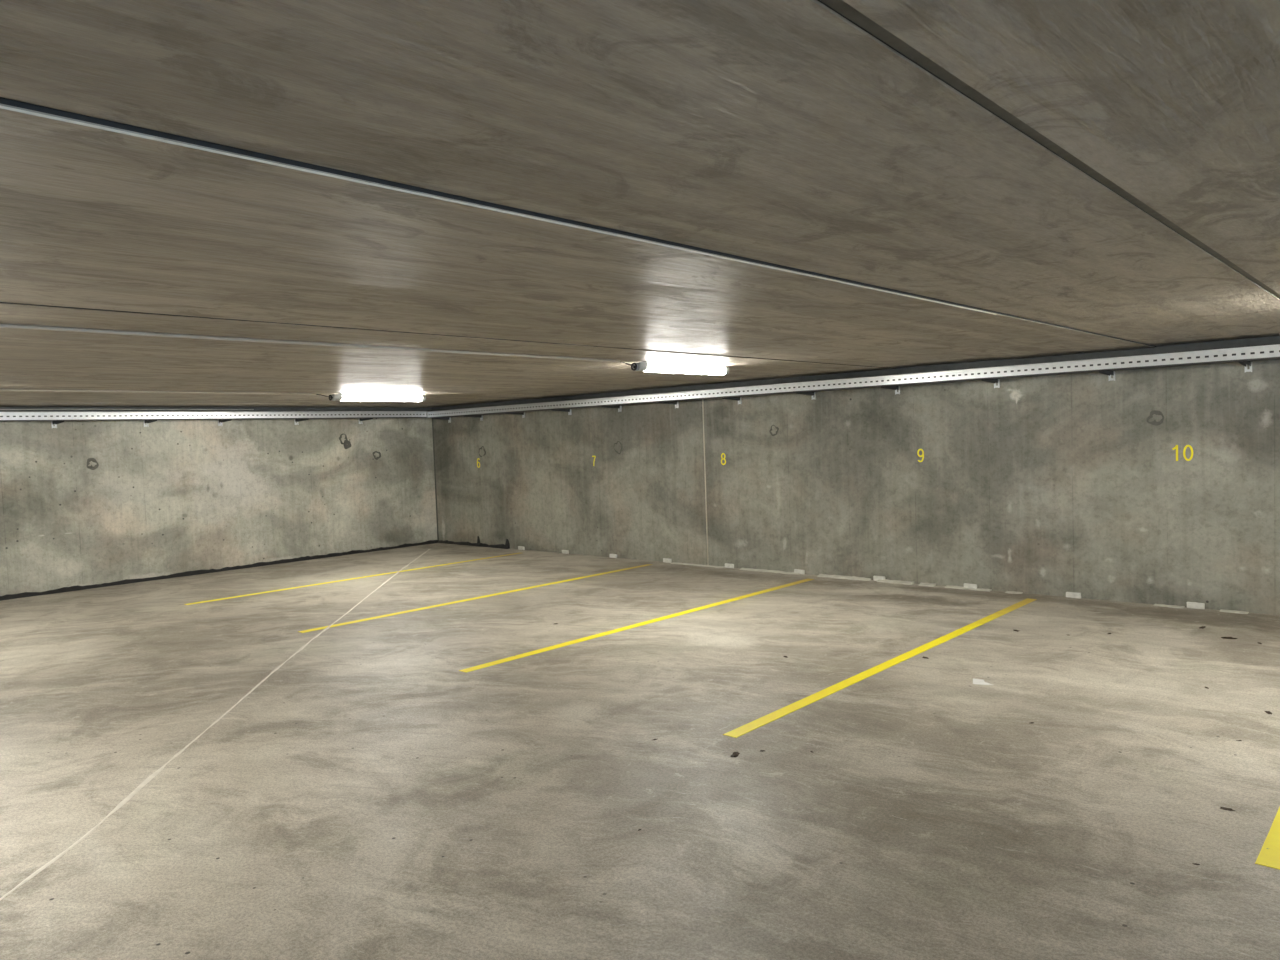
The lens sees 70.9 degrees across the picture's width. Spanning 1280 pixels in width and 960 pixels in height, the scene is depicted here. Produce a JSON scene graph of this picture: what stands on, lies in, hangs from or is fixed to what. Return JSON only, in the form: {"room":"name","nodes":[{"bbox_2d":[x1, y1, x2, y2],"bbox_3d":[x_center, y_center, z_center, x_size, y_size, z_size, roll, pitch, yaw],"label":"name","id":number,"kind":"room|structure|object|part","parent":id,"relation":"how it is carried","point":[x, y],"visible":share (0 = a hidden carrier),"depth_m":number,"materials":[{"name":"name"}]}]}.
{"room":"parking garage","nodes":[
{"label":"parking garage","id":0,"kind":"room"},
{"bbox_2d":[0,411,436,595],"bbox_3d":[-9.021,0.269,9.280,0.300,2.638,16.262,0,4,42],"label":"wall","id":1,"kind":"structure","parent":0,"point":[165,497],"depth_m":12.31,"materials":[{"name":"concrete"}]},
{"bbox_2d":[51,410,63,427],"bbox_3d":[-7.088,-0.750,10.935,0.344,0.227,0.052,0,4,42],"label":"bracket","id":2,"kind":"object","parent":1,"relation":"attached to","point":[60,421],"visible":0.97,"depth_m":11.01,"materials":[{"name":"metal"}]},
{"bbox_3d":[-7.085,-0.700,10.936,0.341,0.036,0.036,0,4,42],"label":"arm","id":3,"kind":"part","parent":2,"relation":"part of","materials":[{"name":"metal"}]},
{"bbox_2d":[87,458,98,469],"bbox_3d":[-6.930,-0.204,11.370,0.004,0.151,0.137,0,4,42],"label":"plug","id":4,"kind":"object","parent":1,"relation":"attached to","point":[91,467],"visible":1,"depth_m":11.37,"materials":[{"name":"grey concrete"}]},
{"bbox_2d":[0,409,253,409],"bbox_3d":[-8.015,-0.796,10.136,0.012,0.018,7.400,0,4,42],"label":"cable","id":5,"kind":"object","parent":1,"relation":"attached to","point":[0,409],"visible":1,"depth_m":11.64,"materials":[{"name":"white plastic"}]},
{"bbox_2d":[144,410,156,426],"bbox_3d":[-6.386,-0.811,11.713,0.344,0.227,0.052,0,4,42],"label":"bracket","id":6,"kind":"object","parent":1,"relation":"attached to","point":[145,421],"visible":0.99,"depth_m":11.79,"materials":[{"name":"metal"}]},
{"bbox_2d":[0,407,431,411],"bbox_3d":[-8.835,-0.764,9.246,0.012,0.137,15.942,0,4,42],"label":"trim","id":7,"kind":"structure","parent":1,"relation":"attached to","point":[254,408],"depth_m":12.55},
{"bbox_2d":[0,411,431,420],"bbox_3d":[-6.861,-0.790,11.160,0.336,0.104,10.462,0,4,42],"label":"cable tray","id":8,"kind":"object","parent":1,"relation":"attached to","point":[151,415],"visible":0.98,"depth_m":12.04,"materials":[{"name":"metal"}]},
{"bbox_3d":[-6.985,-0.794,11.271,0.002,0.094,10.462,0,4,42],"label":"rail","id":9,"kind":"part","parent":8,"relation":"part of","materials":[{"name":"metal"}]},
{"bbox_2d":[0,540,438,600],"bbox_3d":[-7.069,1.354,11.178,0.066,0.063,10.960,0,4,42],"label":"baseboard","id":10,"kind":"structure","parent":1,"relation":"attached to","point":[196,572],"depth_m":12.26,"materials":[{"name":"black"}]},
{"bbox_2d":[218,410,231,425],"bbox_3d":[-5.744,-0.867,12.425,0.344,0.227,0.052,0,4,42],"label":"bracket","id":11,"kind":"object","parent":1,"relation":"attached to","point":[225,420],"visible":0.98,"depth_m":12.48,"materials":[{"name":"metal"}]},
{"bbox_2d":[294,410,308,424],"bbox_3d":[-4.995,-0.932,13.255,0.344,0.227,0.052,0,4,42],"label":"bracket","id":12,"kind":"object","parent":1,"relation":"attached to","point":[295,420],"visible":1,"depth_m":13.33,"materials":[{"name":"metal"}]},
{"bbox_3d":[-4.992,-0.883,13.257,0.341,0.036,0.036,0,4,42],"label":"arm","id":13,"kind":"part","parent":12,"relation":"part of","materials":[{"name":"metal"}]},
{"bbox_2d":[339,434,350,448],"bbox_3d":[-4.584,-0.601,13.969,0.004,0.245,0.206,0,4,42],"label":"plug","id":14,"kind":"object","parent":1,"relation":"attached to","point":[347,444],"visible":1,"depth_m":13.97,"materials":[{"name":"grey concrete"}]},
{"bbox_2d":[359,410,372,423],"bbox_3d":[-4.286,-0.994,14.041,0.344,0.227,0.052,0,4,42],"label":"bracket","id":15,"kind":"object","parent":1,"relation":"attached to","point":[360,419],"visible":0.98,"depth_m":14.10,"materials":[{"name":"metal"}]},
{"bbox_2d":[373,451,380,459],"bbox_3d":[-4.213,-0.393,14.381,0.004,0.141,0.152,0,4,42],"label":"plug","id":16,"kind":"object","parent":1,"relation":"attached to","point":[379,453],"visible":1,"depth_m":14.38,"materials":[{"name":"grey concrete"}]},
{"bbox_2d":[0,543,1279,959],"bbox_3d":[-1.941,1.697,3.208,18.963,0.250,16.562,0,4,42],"label":"floor","id":17,"kind":"structure","parent":0,"point":[373,797],"depth_m":4.50,"materials":[{"name":"concrete"}]},
{"bbox_2d":[0,549,429,900],"bbox_3d":[-2.790,1.398,7.575,0.125,0.005,13.590,-2,3,-5],"label":"trim","id":18,"kind":"structure","parent":17,"relation":"on","point":[159,770],"depth_m":4.63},
{"bbox_2d":[185,553,519,604],"bbox_3d":[-3.381,1.228,11.642,0.092,0.002,4.805,0,4,42],"label":"parking line","id":19,"kind":"object","parent":17,"relation":"on","point":[513,553],"visible":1,"depth_m":11.23,"materials":[{"name":"yellow paint"}]},
{"bbox_2d":[298,564,651,632],"bbox_3d":[-1.476,1.240,9.924,0.092,0.002,4.805,0,4,42],"label":"parking line","id":20,"kind":"object","parent":17,"relation":"on","point":[448,603],"visible":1,"depth_m":9.46,"materials":[{"name":"yellow paint"}]},
{"bbox_2d":[609,554,616,557],"bbox_3d":[-0.371,1.056,12.490,0.134,0.052,0.027,0,4,42],"label":"block","id":21,"kind":"object","parent":17,"relation":"on","point":[610,555],"visible":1,"depth_m":12.47,"materials":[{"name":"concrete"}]},
{"bbox_2d":[459,579,813,671],"bbox_3d":[0.315,1.252,8.311,0.092,0.002,4.805,0,4,42],"label":"parking line","id":22,"kind":"object","parent":17,"relation":"on","point":[477,667],"visible":1,"depth_m":7.74,"materials":[{"name":"yellow paint"}]},
{"bbox_2d":[663,558,671,562],"bbox_3d":[0.360,1.061,11.830,0.133,0.053,0.027,0,4,42],"label":"block","id":23,"kind":"object","parent":17,"relation":"on","point":[667,560],"visible":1,"depth_m":11.82,"materials":[{"name":"concrete"}]},
{"bbox_2d":[725,563,733,567],"bbox_3d":[1.109,1.065,11.155,0.134,0.053,0.027,0,4,42],"label":"block","id":24,"kind":"object","parent":17,"relation":"on","point":[726,564],"visible":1,"depth_m":11.14,"materials":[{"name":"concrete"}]},
{"bbox_2d":[731,752,739,756],"bbox_3d":[0.492,1.413,4.632,0.036,0.011,0.084,-1,3,23],"label":"dry leaf","id":25,"kind":"object","parent":17,"relation":"on","point":[735,754],"visible":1,"depth_m":4.62,"materials":[{"name":"brown plant"}]},
{"bbox_2d":[794,569,804,573],"bbox_3d":[1.859,1.070,10.479,0.133,0.053,0.026,0,4,42],"label":"block","id":26,"kind":"object","parent":17,"relation":"on","point":[795,570],"visible":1,"depth_m":10.46,"materials":[{"name":"concrete"}]},
{"bbox_2d":[873,576,884,580],"bbox_3d":[2.611,1.076,9.800,0.134,0.052,0.027,0,4,42],"label":"block","id":27,"kind":"object","parent":17,"relation":"on","point":[875,578],"visible":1,"depth_m":9.80,"materials":[{"name":"concrete"}]},
{"bbox_2d":[723,598,1036,737],"bbox_3d":[2.097,1.264,6.704,0.092,0.002,4.805,0,4,42],"label":"parking line","id":28,"kind":"object","parent":17,"relation":"on","point":[777,714],"visible":1,"depth_m":6.02,"materials":[{"name":"yellow paint"}]},
{"bbox_2d":[964,583,976,588],"bbox_3d":[3.358,1.080,9.127,0.134,0.054,0.027,0,4,42],"label":"block","id":29,"kind":"object","parent":17,"relation":"on","point":[966,585],"visible":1,"depth_m":9.12,"materials":[{"name":"concrete"}]},
{"bbox_2d":[973,678,992,684],"bbox_3d":[2.195,1.292,5.742,0.130,0.026,0.043,-1,3,28],"label":"scrap","id":30,"kind":"object","parent":17,"relation":"on","point":[975,681],"visible":1,"depth_m":5.75,"materials":[{"name":"white paper"}]},
{"bbox_2d":[1066,592,1080,597],"bbox_3d":[4.089,1.085,8.469,0.135,0.052,0.027,0,4,42],"label":"block","id":31,"kind":"object","parent":17,"relation":"on","point":[1068,594],"visible":1,"depth_m":8.46,"materials":[{"name":"concrete"}]},
{"bbox_2d":[1187,602,1204,608],"bbox_3d":[4.828,1.090,7.803,0.134,0.053,0.026,0,4,42],"label":"block","id":32,"kind":"object","parent":17,"relation":"on","point":[1195,605],"visible":1,"depth_m":7.79,"materials":[{"name":"concrete"}]},
{"bbox_2d":[1220,807,1234,810],"bbox_3d":[2.475,1.385,3.783,0.059,0.007,0.027,0,3,38],"label":"dry leaf","id":33,"kind":"object","parent":17,"relation":"on","point":[1224,808],"visible":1,"depth_m":3.78,"materials":[{"name":"brown plant"}]},
{"bbox_2d":[1255,807,1279,869],"bbox_3d":[3.912,1.276,5.068,0.092,0.002,4.805,0,4,42],"label":"parking line","id":34,"kind":"object","parent":17,"relation":"on","point":[1269,855],"visible":1,"depth_m":3.42,"materials":[{"name":"yellow paint"}]},
{"bbox_2d":[0,0,1279,407],"bbox_3d":[-2.032,-0.858,3.089,18.363,0.307,15.962,0,4,42],"label":"ceiling","id":35,"kind":"structure","parent":0,"point":[788,135],"depth_m":2.29,"materials":[{"name":"grey concrete"}]},
{"bbox_2d":[0,389,315,394],"bbox_3d":[-4.662,-0.881,9.010,0.027,0.019,3.015,0,4,42],"label":"conduit","id":36,"kind":"object","parent":35,"relation":"attached to","point":[44,390],"visible":1,"depth_m":8.83,"materials":[{"name":"white plastic"}]},
{"bbox_2d":[0,323,619,361],"bbox_3d":[-1.582,-0.835,5.684,0.027,0.019,4.232,0,4,42],"label":"conduit","id":37,"kind":"object","parent":35,"relation":"attached to","point":[17,326],"visible":1,"depth_m":5.09,"materials":[{"name":"white plastic"}]},
{"bbox_2d":[316,393,425,400],"bbox_3d":[-3.179,-0.979,10.655,0.090,0.085,1.460,0,4,42],"label":"lamp","id":38,"kind":"object","parent":35,"relation":"attached to","point":[341,396],"visible":1,"depth_m":10.65,"materials":[{"name":"white plastic"}]},
{"bbox_2d":[341,396,421,400],"bbox_3d":[-3.088,-0.973,10.756,0.090,0.058,1.070,0,4,42],"label":"diffuser","id":39,"kind":"object","parent":38,"relation":"attached to","point":[343,398],"depth_m":10.71,"materials":[{"name":"white plastic"}]},
{"bbox_2d":[0,105,996,314],"bbox_3d":[-2.036,-0.600,0.609,0.010,0.030,12.150,0,4,42],"label":"trim","id":40,"kind":"structure","parent":35,"relation":"attached to","point":[1,107],"depth_m":2.16,"materials":[{"name":"grey metal"}]},
{"bbox_2d":[620,361,728,374],"bbox_3d":[0.308,-0.968,7.780,0.090,0.085,1.460,0,4,42],"label":"lamp","id":41,"kind":"object","parent":35,"relation":"attached to","point":[646,366],"visible":1,"depth_m":7.76,"materials":[{"name":"grey plastic"}]},
{"bbox_2d":[644,364,725,374],"bbox_3d":[0.399,-0.963,7.881,0.090,0.058,1.070,0,4,42],"label":"diffuser","id":42,"kind":"object","parent":41,"relation":"attached to","point":[663,368],"depth_m":7.85,"materials":[{"name":"white plastic"}]},
{"bbox_2d":[820,0,1279,298],"bbox_3d":[0.121,-0.712,1.158,0.035,0.011,15.862,0,4,42],"label":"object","id":43,"kind":"structure","parent":35,"relation":"attached to","point":[840,6],"depth_m":1.84,"materials":[{"name":"grey metal"}]},
{"bbox_2d":[433,359,1279,614],"bbox_3d":[3.446,-0.170,9.170,18.963,2.638,0.300,0,4,42],"label":"wall","id":44,"kind":"structure","parent":0,"point":[1052,485],"depth_m":9.37,"materials":[{"name":"concrete"}]},
{"bbox_2d":[432,419,438,539],"bbox_3d":[-3.469,-0.086,15.207,0.025,2.238,0.026,0,4,42],"label":"trim","id":45,"kind":"structure","parent":44,"relation":"attached to","point":[432,419],"depth_m":15.20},
{"bbox_2d":[432,409,450,422],"bbox_3d":[-3.260,-1.052,14.715,0.052,0.227,0.344,0,4,42],"label":"bracket","id":46,"kind":"object","parent":44,"relation":"attached to","point":[449,418],"visible":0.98,"depth_m":14.79,"materials":[{"name":"metal"}]},
{"bbox_2d":[464,406,482,420],"bbox_3d":[-2.629,-1.048,14.146,0.052,0.227,0.344,0,4,42],"label":"bracket","id":47,"kind":"object","parent":44,"relation":"attached to","point":[478,416],"visible":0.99,"depth_m":14.18,"materials":[{"name":"metal"}]},
{"bbox_3d":[-2.628,-0.999,14.147,0.036,0.036,0.341,0,4,42],"label":"arm","id":48,"kind":"part","parent":47,"relation":"part of","materials":[{"name":"metal"}]},
{"bbox_2d":[438,540,509,548],"bbox_3d":[-2.733,1.038,14.593,1.833,0.068,0.062,0,4,42],"label":"baseboard","id":49,"kind":"structure","parent":44,"relation":"attached to","point":[502,546],"depth_m":14.51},
{"bbox_2d":[506,403,524,417],"bbox_3d":[-1.871,-1.043,13.463,0.052,0.227,0.344,0,4,42],"label":"bracket","id":50,"kind":"object","parent":44,"relation":"attached to","point":[517,413],"visible":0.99,"depth_m":13.52,"materials":[{"name":"metal"}]},
{"bbox_3d":[-1.871,-0.994,13.464,0.036,0.036,0.341,0,4,42],"label":"arm","id":51,"kind":"part","parent":50,"relation":"part of","materials":[{"name":"metal"}]},
{"bbox_2d":[552,399,571,414],"bbox_3d":[-1.121,-1.038,12.787,0.052,0.227,0.344,0,4,42],"label":"bracket","id":52,"kind":"object","parent":44,"relation":"attached to","point":[564,410],"visible":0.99,"depth_m":12.84,"materials":[{"name":"metal"}]},
{"bbox_3d":[-1.121,-0.989,12.788,0.036,0.036,0.341,0,4,42],"label":"arm","id":53,"kind":"part","parent":52,"relation":"part of","materials":[{"name":"metal"}]},
{"bbox_2d":[601,395,621,411],"bbox_3d":[-0.390,-1.033,12.127,0.052,0.227,0.344,0,4,42],"label":"bracket","id":54,"kind":"object","parent":44,"relation":"attached to","point":[619,406],"visible":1,"depth_m":12.18,"materials":[{"name":"metal"}]},
{"bbox_3d":[-0.389,-0.984,12.128,0.036,0.036,0.341,0,4,42],"label":"arm","id":55,"kind":"part","parent":54,"relation":"part of","materials":[{"name":"metal"}]},
{"bbox_2d":[614,441,621,453],"bbox_3d":[-0.302,-0.445,12.325,0.161,0.187,0.004,0,4,42],"label":"plug","id":56,"kind":"object","parent":44,"relation":"attached to","point":[617,441],"visible":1,"depth_m":12.31,"materials":[{"name":"grey concrete"}]},
{"bbox_2d":[658,391,678,407],"bbox_3d":[0.360,-1.028,11.451,0.052,0.227,0.344,0,4,42],"label":"bracket","id":57,"kind":"object","parent":44,"relation":"attached to","point":[675,403],"visible":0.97,"depth_m":11.53,"materials":[{"name":"metal"}]},
{"bbox_3d":[0.361,-0.979,11.452,0.036,0.036,0.341,0,4,42],"label":"arm","id":58,"kind":"part","parent":57,"relation":"part of","materials":[{"name":"metal"}]},
{"bbox_2d":[671,562,724,567],"bbox_3d":[0.725,1.088,11.468,0.830,0.015,0.077,0,4,42],"label":"trim","id":59,"kind":"structure","parent":44,"relation":"attached to","point":[673,562],"depth_m":11.43,"materials":[{"name":"concrete"}]},
{"bbox_2d":[702,400,708,564],"bbox_3d":[0.825,-0.018,11.350,0.017,2.218,0.017,0,4,42],"label":"trim","id":60,"kind":"structure","parent":44,"relation":"attached to","point":[702,400],"depth_m":11.34,"materials":[{"name":"grey concrete"}]},
{"bbox_2d":[721,453,725,464],"bbox_3d":[1.033,-0.260,11.136,0.078,0.149,0.002,0,4,42],"label":"number","id":61,"kind":"object","parent":44,"relation":"attached to","point":[722,453],"visible":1,"depth_m":11.14,"materials":[{"name":"yellow paint"}]},
{"bbox_2d":[722,385,741,403],"bbox_3d":[1.099,-1.024,10.785,0.052,0.227,0.344,0,4,42],"label":"bracket","id":62,"kind":"object","parent":44,"relation":"attached to","point":[739,399],"visible":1,"depth_m":10.83,"materials":[{"name":"metal"}]},
{"bbox_3d":[1.100,-0.974,10.786,0.036,0.036,0.341,0,4,42],"label":"arm","id":63,"kind":"part","parent":62,"relation":"part of","materials":[{"name":"metal"}]},
{"bbox_2d":[739,568,799,574],"bbox_3d":[1.540,1.089,10.729,0.830,0.022,0.081,0,4,42],"label":"trim","id":64,"kind":"structure","parent":44,"relation":"attached to","point":[750,569],"depth_m":10.73,"materials":[{"name":"concrete"}]},
{"bbox_2d":[769,425,778,435],"bbox_3d":[1.583,-0.584,10.613,0.132,0.133,0.004,0,4,42],"label":"plug","id":65,"kind":"object","parent":44,"relation":"attached to","point":[777,428],"visible":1,"depth_m":10.61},
{"bbox_2d":[796,380,815,399],"bbox_3d":[1.864,-1.018,10.095,0.052,0.227,0.344,0,4,42],"label":"bracket","id":66,"kind":"object","parent":44,"relation":"attached to","point":[804,393],"visible":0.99,"depth_m":10.13,"materials":[{"name":"metal"}]},
{"bbox_3d":[1.865,-0.969,10.096,0.036,0.036,0.341,0,4,42],"label":"arm","id":67,"kind":"part","parent":66,"relation":"part of","materials":[{"name":"metal"}]},
{"bbox_2d":[817,574,870,580],"bbox_3d":[2.277,1.090,10.061,0.640,0.031,0.087,0,4,42],"label":"trim","id":68,"kind":"structure","parent":44,"relation":"on","point":[819,575],"depth_m":10.05,"materials":[{"name":"concrete"}]},
{"bbox_2d":[427,344,1279,417],"bbox_3d":[3.168,-1.032,8.893,18.313,0.105,0.336,0,4,42],"label":"cable tray","id":69,"kind":"object","parent":44,"relation":"attached to","point":[1265,352],"visible":0.98,"depth_m":8.98,"materials":[{"name":"metal"}]},
{"bbox_2d":[432,336,1279,410],"bbox_3d":[3.306,-1.182,9.006,18.341,0.141,0.012,0,4,42],"label":"trim","id":70,"kind":"structure","parent":44,"relation":"attached to","point":[1273,340],"depth_m":9.30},
{"bbox_2d":[881,373,899,393],"bbox_3d":[2.622,-1.014,9.412,0.052,0.227,0.344,0,4,42],"label":"bracket","id":71,"kind":"object","parent":44,"relation":"attached to","point":[895,388],"visible":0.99,"depth_m":9.47,"materials":[{"name":"metal"}]},
{"bbox_3d":[2.623,-0.964,9.413,0.036,0.036,0.341,0,4,42],"label":"arm","id":72,"kind":"part","parent":71,"relation":"part of","materials":[{"name":"metal"}]},
{"bbox_2d":[877,579,913,584],"bbox_3d":[2.739,1.094,9.647,0.400,0.030,0.082,0,4,42],"label":"trim","id":73,"kind":"structure","parent":44,"relation":"attached to","point":[878,580],"depth_m":9.63,"materials":[{"name":"concrete"}]},
{"bbox_2d":[917,449,923,461],"bbox_3d":[2.942,-0.257,9.414,0.073,0.141,0.002,0,4,42],"label":"number","id":74,"kind":"object","parent":44,"relation":"attached to","point":[922,455],"visible":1,"depth_m":9.41,"materials":[{"name":"yellow paint"}]},
{"bbox_2d":[919,583,935,586],"bbox_3d":[3.008,1.097,9.408,0.160,0.026,0.077,0,4,42],"label":"trim","id":75,"kind":"structure","parent":44,"relation":"attached to","point":[920,584],"depth_m":9.40,"materials":[{"name":"concrete"}]},
{"bbox_2d":[945,586,991,590],"bbox_3d":[3.330,1.102,9.123,0.460,0.020,0.071,0,4,42],"label":"trim","id":76,"kind":"structure","parent":44,"relation":"attached to","point":[955,587],"depth_m":9.11,"materials":[{"name":"concrete"}]},
{"bbox_2d":[982,365,999,387],"bbox_3d":[3.398,-1.008,8.713,0.052,0.227,0.344,0,4,42],"label":"bracket","id":77,"kind":"object","parent":44,"relation":"attached to","point":[994,381],"visible":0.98,"depth_m":8.79,"materials":[{"name":"metal"}]},
{"bbox_3d":[3.399,-0.959,8.713,0.036,0.036,0.341,0,4,42],"label":"arm","id":78,"kind":"part","parent":77,"relation":"part of","materials":[{"name":"metal"}]},
{"bbox_2d":[1005,591,1022,593],"bbox_3d":[3.667,1.107,8.817,0.150,0.015,0.075,0,4,42],"label":"trim","id":79,"kind":"structure","parent":44,"relation":"attached to","point":[1010,592],"depth_m":8.80,"materials":[{"name":"concrete"}]},
{"bbox_2d":[1099,356,1114,380],"bbox_3d":[4.167,-1.003,8.019,0.052,0.227,0.344,0,4,42],"label":"bracket","id":80,"kind":"object","parent":44,"relation":"attached to","point":[1109,373],"visible":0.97,"depth_m":8.09,"materials":[{"name":"metal"}]},
{"bbox_3d":[4.167,-0.954,8.020,0.036,0.036,0.341,0,4,42],"label":"arm","id":81,"kind":"part","parent":80,"relation":"part of","materials":[{"name":"metal"}]},
{"bbox_2d":[1146,410,1163,425],"bbox_3d":[4.553,-0.548,7.937,0.139,0.136,0.004,0,4,42],"label":"plug","id":82,"kind":"object","parent":44,"relation":"attached to","point":[1155,412],"visible":1,"depth_m":7.93,"materials":[{"name":"grey concrete"}]},
{"bbox_2d":[1153,604,1184,607],"bbox_3d":[4.663,1.114,7.920,0.230,0.014,0.072,0,4,42],"label":"trim","id":83,"kind":"structure","parent":44,"relation":"attached to","point":[1163,605],"depth_m":7.92,"materials":[{"name":"concrete"}]},
{"bbox_2d":[1172,445,1192,460],"bbox_3d":[4.720,-0.235,7.812,0.161,0.141,0.002,0,4,42],"label":"number","id":84,"kind":"object","parent":44,"relation":"attached to","point":[1176,446],"visible":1,"depth_m":7.80,"materials":[{"name":"yellow paint"}]},
{"bbox_2d":[1220,610,1248,613],"bbox_3d":[5.023,1.116,7.596,0.200,0.014,0.071,0,4,42],"label":"trim","id":85,"kind":"structure","parent":44,"relation":"attached to","point":[1230,611],"depth_m":7.59,"materials":[{"name":"tile"}]},
{"bbox_2d":[1239,345,1251,371],"bbox_3d":[4.935,-0.998,7.326,0.052,0.227,0.344,0,4,42],"label":"bracket","id":86,"kind":"object","parent":44,"relation":"attached to","point":[1244,363],"visible":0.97,"depth_m":7.42,"materials":[{"name":"metal"}]},
{"bbox_3d":[4.936,-0.949,7.327,0.036,0.036,0.341,0,4,42],"label":"arm","id":87,"kind":"part","parent":86,"relation":"part of","materials":[{"name":"metal"}]},
{"bbox_3d":[5.046,-0.935,7.449,0.052,0.082,0.022,0,4,42],"label":"foot plate","id":88,"kind":"part","parent":86,"relation":"part of","materials":[{"name":"metal"}]}
]}

